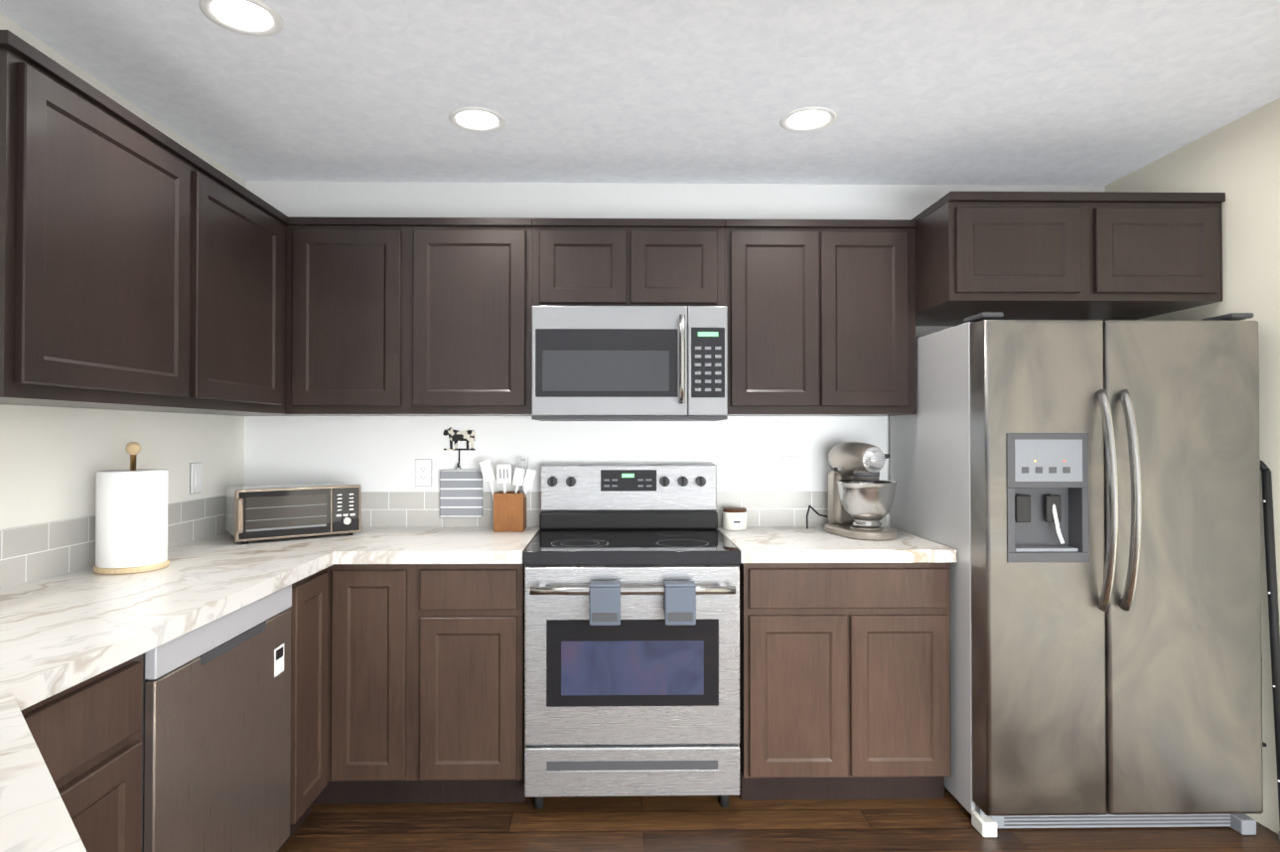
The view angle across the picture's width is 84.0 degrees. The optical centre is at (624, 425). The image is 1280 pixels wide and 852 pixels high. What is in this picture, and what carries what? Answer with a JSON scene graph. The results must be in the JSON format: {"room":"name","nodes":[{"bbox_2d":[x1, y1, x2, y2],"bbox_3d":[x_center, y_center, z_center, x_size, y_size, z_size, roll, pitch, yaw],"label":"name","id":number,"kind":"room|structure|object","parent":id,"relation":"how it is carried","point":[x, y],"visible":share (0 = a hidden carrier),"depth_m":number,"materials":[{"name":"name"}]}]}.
{"room":"kitchen","nodes":[
{"label":"kitchen","id":0,"kind":"room"},
{"bbox_2d":[0,12,245,530],"bbox_3d":[-1.677,0.116,0.803,0.100,2.430,4.600,0,-1,-1],"label":"wall","id":1,"kind":"structure","parent":0,"point":[54,461],"depth_m":2.19,"materials":[{"name":"white paint"}]},
{"bbox_2d":[0,29,202,414],"bbox_3d":[-1.466,-0.443,1.817,0.348,0.770,0.639,0,-1,-1],"label":"upper cabinet","id":2,"kind":"object","parent":1,"relation":"attached to","point":[143,265],"depth_m":1.73,"materials":[{"name":"brown wood"}]},
{"bbox_2d":[0,494,226,588],"bbox_3d":[-1.633,0.346,1.498,0.008,0.154,3.192,0,-1,-1],"label":"wall tiles","id":3,"kind":"structure","parent":1,"relation":"attached to","point":[33,552],"depth_m":2.09,"materials":[{"name":"grey tile"}]},
{"bbox_2d":[189,462,202,494],"bbox_3d":[-1.651,0.201,2.743,0.010,0.118,0.073,0,-1,-1],"label":"light switch","id":4,"kind":"object","parent":1,"relation":"attached to","point":[196,478],"visible":1,"depth_m":2.73,"materials":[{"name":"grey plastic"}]},
{"bbox_2d":[202,159,289,416],"bbox_3d":[-1.476,-0.436,2.422,0.348,0.770,0.571,0,-1,-1],"label":"upper cabinet","id":5,"kind":"object","parent":1,"relation":"attached to","point":[244,236],"depth_m":2.44,"materials":[{"name":"brown wood"}]},
{"bbox_2d":[285,414,312,416],"bbox_3d":[-1.484,-0.431,2.909,0.348,0.770,0.403,0,-1,-1],"label":"upper cabinet","id":6,"kind":"object","parent":1,"relation":"attached to","point":[286,414],"depth_m":3.03,"materials":[{"name":"brown wood"}]},
{"bbox_2d":[0,0,1279,185],"bbox_3d":[0.276,-1.148,0.898,4.007,0.100,4.700,0,-1,-1],"label":"ceiling","id":7,"kind":"structure","parent":0,"point":[1045,92],"depth_m":2.25,"materials":[{"name":"paint"}]},
{"bbox_2d":[199,0,284,36],"bbox_3d":[-1.010,-1.083,1.877,0.196,0.006,0.196,0,-1,-1],"label":"recessed light","id":8,"kind":"object","parent":7,"relation":"in","point":[249,17],"visible":1,"depth_m":1.88,"materials":[{"name":"white"}]},
{"bbox_2d":[448,106,505,132],"bbox_3d":[-0.520,-1.076,2.505,0.196,0.006,0.196,0,-1,-1],"label":"recessed light","id":9,"kind":"object","parent":7,"relation":"in","point":[477,119],"visible":1,"depth_m":2.50,"materials":[{"name":"white"}]},
{"bbox_2d":[779,106,837,132],"bbox_3d":[0.645,-1.076,2.503,0.196,0.006,0.196,0,-1,-1],"label":"recessed light","id":10,"kind":"object","parent":7,"relation":"in","point":[808,119],"visible":1,"depth_m":2.50,"materials":[{"name":"white"}]},
{"bbox_2d":[244,180,1105,527],"bbox_3d":[0.240,0.142,3.184,4.007,2.430,0.100,0,-1,-1],"label":"wall","id":11,"kind":"structure","parent":0,"point":[383,453],"depth_m":3.13,"materials":[{"name":"white paint"}]},
{"bbox_2d":[285,216,532,416],"bbox_3d":[-0.849,-0.430,2.947,0.960,0.770,0.348,0,-1,-1],"label":"upper cabinet","id":12,"kind":"object","parent":11,"relation":"attached to","point":[408,316],"visible":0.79,"depth_m":2.78,"materials":[{"name":"brown wood"}]},
{"bbox_2d":[415,458,431,486],"bbox_3d":[-0.882,0.205,3.110,0.073,0.118,0.009,0,-1,-1],"label":"electrical outlet","id":13,"kind":"object","parent":11,"relation":"attached to","point":[423,472],"visible":1,"depth_m":3.11,"materials":[{"name":"white plastic"}]},
{"bbox_2d":[442,426,475,467],"bbox_3d":[-0.726,0.094,3.103,0.142,0.182,0.030,0,-1,-1],"label":"hook","id":14,"kind":"object","parent":11,"relation":"attached to","point":[468,436],"visible":0.98,"depth_m":3.11,"materials":[{"name":"metal"}]},
{"bbox_2d":[439,462,482,517],"bbox_3d":[-0.713,0.279,3.100,0.186,0.242,0.014,0,-1,-1],"label":"potholder","id":15,"kind":"object","parent":14,"relation":"hanging from","point":[461,493],"visible":0.88,"depth_m":3.09,"materials":[{"name":"grey fabric"}]},
{"bbox_2d":[361,490,886,527],"bbox_3d":[-0.254,0.364,3.119,2.816,0.154,0.008,0,-1,-1],"label":"wall tiles","id":16,"kind":"structure","parent":11,"relation":"attached to","point":[422,508],"depth_m":3.11,"materials":[{"name":"grey tile"}]},
{"bbox_2d":[532,218,724,306],"bbox_3d":[0.013,-0.639,2.963,0.760,0.352,0.348,0,-1,-1],"label":"upper cabinet","id":17,"kind":"object","parent":11,"relation":"attached to","point":[628,261],"visible":0.98,"depth_m":2.79,"materials":[{"name":"brown wood"}]},
{"bbox_2d":[531,305,727,421],"bbox_3d":[0.016,-0.242,2.902,0.754,0.437,0.461,0,-1,-1],"label":"microwave","id":18,"kind":"object","parent":17,"relation":"attached to","point":[629,362],"visible":1,"depth_m":2.73,"materials":[{"name":"grey metal"}]},
{"bbox_2d":[724,218,916,416],"bbox_3d":[0.772,-0.430,2.972,0.758,0.770,0.348,0,-1,-1],"label":"upper cabinet","id":19,"kind":"object","parent":11,"relation":"attached to","point":[821,317],"visible":0.85,"depth_m":2.80,"materials":[{"name":"brown wood"}]},
{"bbox_2d":[912,191,1225,326],"bbox_3d":[1.651,-0.640,2.848,0.992,0.387,0.628,0,-1,-1],"label":"upper cabinet","id":20,"kind":"object","parent":11,"relation":"attached to","point":[1066,255],"visible":0.9,"depth_m":2.54,"materials":[{"name":"brown wood"}]},
{"bbox_2d":[279,786,1279,851],"bbox_3d":[0.276,1.382,0.870,4.007,0.100,4.700,0,-1,-1],"label":"floor","id":21,"kind":"structure","parent":0,"point":[690,823],"depth_m":2.37,"materials":[{"name":"brown wood"}]},
{"bbox_2d":[20,653,142,851],"bbox_3d":[-1.318,0.902,1.244,0.628,0.868,0.527,0,-1,-1],"label":"base cabinet","id":22,"kind":"object","parent":21,"relation":"on","point":[87,735],"depth_m":1.37,"materials":[{"name":"brown wood"}]},
{"bbox_2d":[142,583,291,851],"bbox_3d":[-1.300,0.909,1.833,0.586,0.867,0.645,0,-1,-1],"label":"dishwasher","id":23,"kind":"object","parent":21,"relation":"on","point":[216,740],"visible":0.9,"depth_m":1.78,"materials":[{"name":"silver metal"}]},
{"bbox_2d":[277,568,327,851],"bbox_3d":[-1.335,0.914,2.323,0.628,0.868,0.332,0,-1,-1],"label":"base cabinet","id":24,"kind":"object","parent":21,"relation":"on","point":[309,609],"depth_m":2.31,"materials":[{"name":"brown wood"}]},
{"bbox_2d":[0,526,540,851],"bbox_3d":[-0.878,0.445,1.411,1.511,0.044,3.398,0,-1,-1],"label":"countertop","id":25,"kind":"structure","parent":24,"relation":"on","point":[60,633],"depth_m":1.70,"materials":[{"name":"stone"}]},
{"bbox_2d":[93,441,169,574],"bbox_3d":[-1.488,0.239,2.149,0.190,0.382,0.190,0,-1,-1],"label":"paper towel holder","id":26,"kind":"object","parent":25,"relation":"on","point":[131,520],"visible":1,"depth_m":2.08,"materials":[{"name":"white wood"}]},
{"bbox_2d":[225,482,361,544],"bbox_3d":[-1.320,0.337,2.830,0.452,0.202,0.308,0,-1,-38],"label":"toaster oven","id":27,"kind":"object","parent":25,"relation":"on","point":[265,512],"visible":1,"depth_m":2.72,"materials":[{"name":"silver metal"}]},
{"bbox_2d":[479,457,536,531],"bbox_3d":[-0.498,0.288,3.016,0.241,0.304,0.122,0,-1,-1],"label":"utensil holder","id":28,"kind":"object","parent":25,"relation":"on","point":[509,510],"visible":1,"depth_m":2.98,"materials":[{"name":"brown wood"}]},
{"bbox_2d":[311,564,335,803],"bbox_3d":[-1.342,0.919,2.785,0.627,0.868,0.628,0,-1,-1],"label":"base cabinet","id":29,"kind":"object","parent":21,"relation":"on","point":[325,796],"depth_m":2.49,"materials":[{"name":"brown wood"}]},
{"bbox_2d":[331,564,415,803],"bbox_3d":[-0.888,0.919,2.792,0.281,0.868,0.628,0,-1,-1],"label":"base cabinet","id":30,"kind":"object","parent":21,"relation":"on","point":[373,696],"depth_m":2.48,"materials":[{"name":"brown wood"}]},
{"bbox_2d":[415,563,525,802],"bbox_3d":[-0.556,0.919,2.797,0.382,0.868,0.628,0,-1,-1],"label":"base cabinet","id":31,"kind":"object","parent":21,"relation":"on","point":[425,682],"depth_m":2.49,"materials":[{"name":"brown wood"}]},
{"bbox_2d":[523,463,741,809],"bbox_3d":[0.021,0.757,2.738,0.756,1.190,0.730,0,-1,-1],"label":"range oven","id":32,"kind":"object","parent":21,"relation":"on","point":[641,699],"visible":1,"depth_m":2.45,"materials":[{"name":"silver metal"}]},
{"bbox_2d":[588,580,620,625],"bbox_3d":[-0.067,0.595,2.386,0.104,0.138,0.063,0,-1,-1],"label":"dish towel","id":33,"kind":"object","parent":32,"relation":"hanging from","point":[604,603],"visible":1,"depth_m":2.36,"materials":[{"name":"grey fabric"}]},
{"bbox_2d":[663,580,696,625],"bbox_3d":[0.184,0.595,2.390,0.104,0.138,0.063,0,-1,-1],"label":"towel","id":34,"kind":"object","parent":32,"relation":"hanging from","point":[679,603],"visible":1,"depth_m":2.36,"materials":[{"name":"grey fabric"}]},
{"bbox_2d":[738,562,951,800],"bbox_3d":[0.785,0.919,2.818,0.737,0.869,0.628,0,-1,-1],"label":"base cabinet","id":35,"kind":"object","parent":21,"relation":"on","point":[844,680],"visible":0.92,"depth_m":2.51,"materials":[{"name":"brown wood"}]},
{"bbox_2d":[716,526,956,563],"bbox_3d":[0.781,0.461,2.815,0.758,0.044,0.643,0,-1,-1],"label":"countertop","id":36,"kind":"structure","parent":35,"relation":"on","point":[785,544],"depth_m":2.54,"materials":[{"name":"stone"}]},
{"bbox_2d":[722,507,746,530],"bbox_3d":[0.470,0.395,3.039,0.102,0.089,0.103,0,-1,-1],"label":"sugar canister","id":37,"kind":"object","parent":36,"relation":"on","point":[734,518],"visible":1,"depth_m":3.00,"materials":[{"name":"white ceramic"}]},
{"bbox_2d":[806,441,897,540],"bbox_3d":[0.915,0.251,2.878,0.318,0.374,0.345,0,-1,-1],"label":"stand mixer","id":38,"kind":"object","parent":36,"relation":"on","point":[861,497],"visible":1,"depth_m":2.78,"materials":[{"name":"silver metal"}]},
{"bbox_2d":[889,312,1263,837],"bbox_3d":[1.620,0.491,2.672,0.910,1.722,0.899,0,-1,-1],"label":"refrigerator","id":39,"kind":"object","parent":21,"relation":"on","point":[1081,497],"visible":0.98,"depth_m":2.31,"materials":[{"name":"grey metal"}]},
{"bbox_2d":[1260,459,1279,844],"bbox_3d":[2.123,0.732,2.497,0.030,1.235,0.434,0,-1,-1],"label":"step stool","id":40,"kind":"object","parent":21,"relation":"on","point":[1270,557],"visible":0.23,"depth_m":2.33,"materials":[{"name":"black metal"}]},
{"bbox_2d":[1105,97,1279,834],"bbox_3d":[2.230,0.117,0.865,0.100,2.430,4.600,0,-1,-1],"label":"wall","id":41,"kind":"structure","parent":0,"point":[1237,162],"depth_m":2.42,"materials":[{"name":"beige paint"}]}
]}

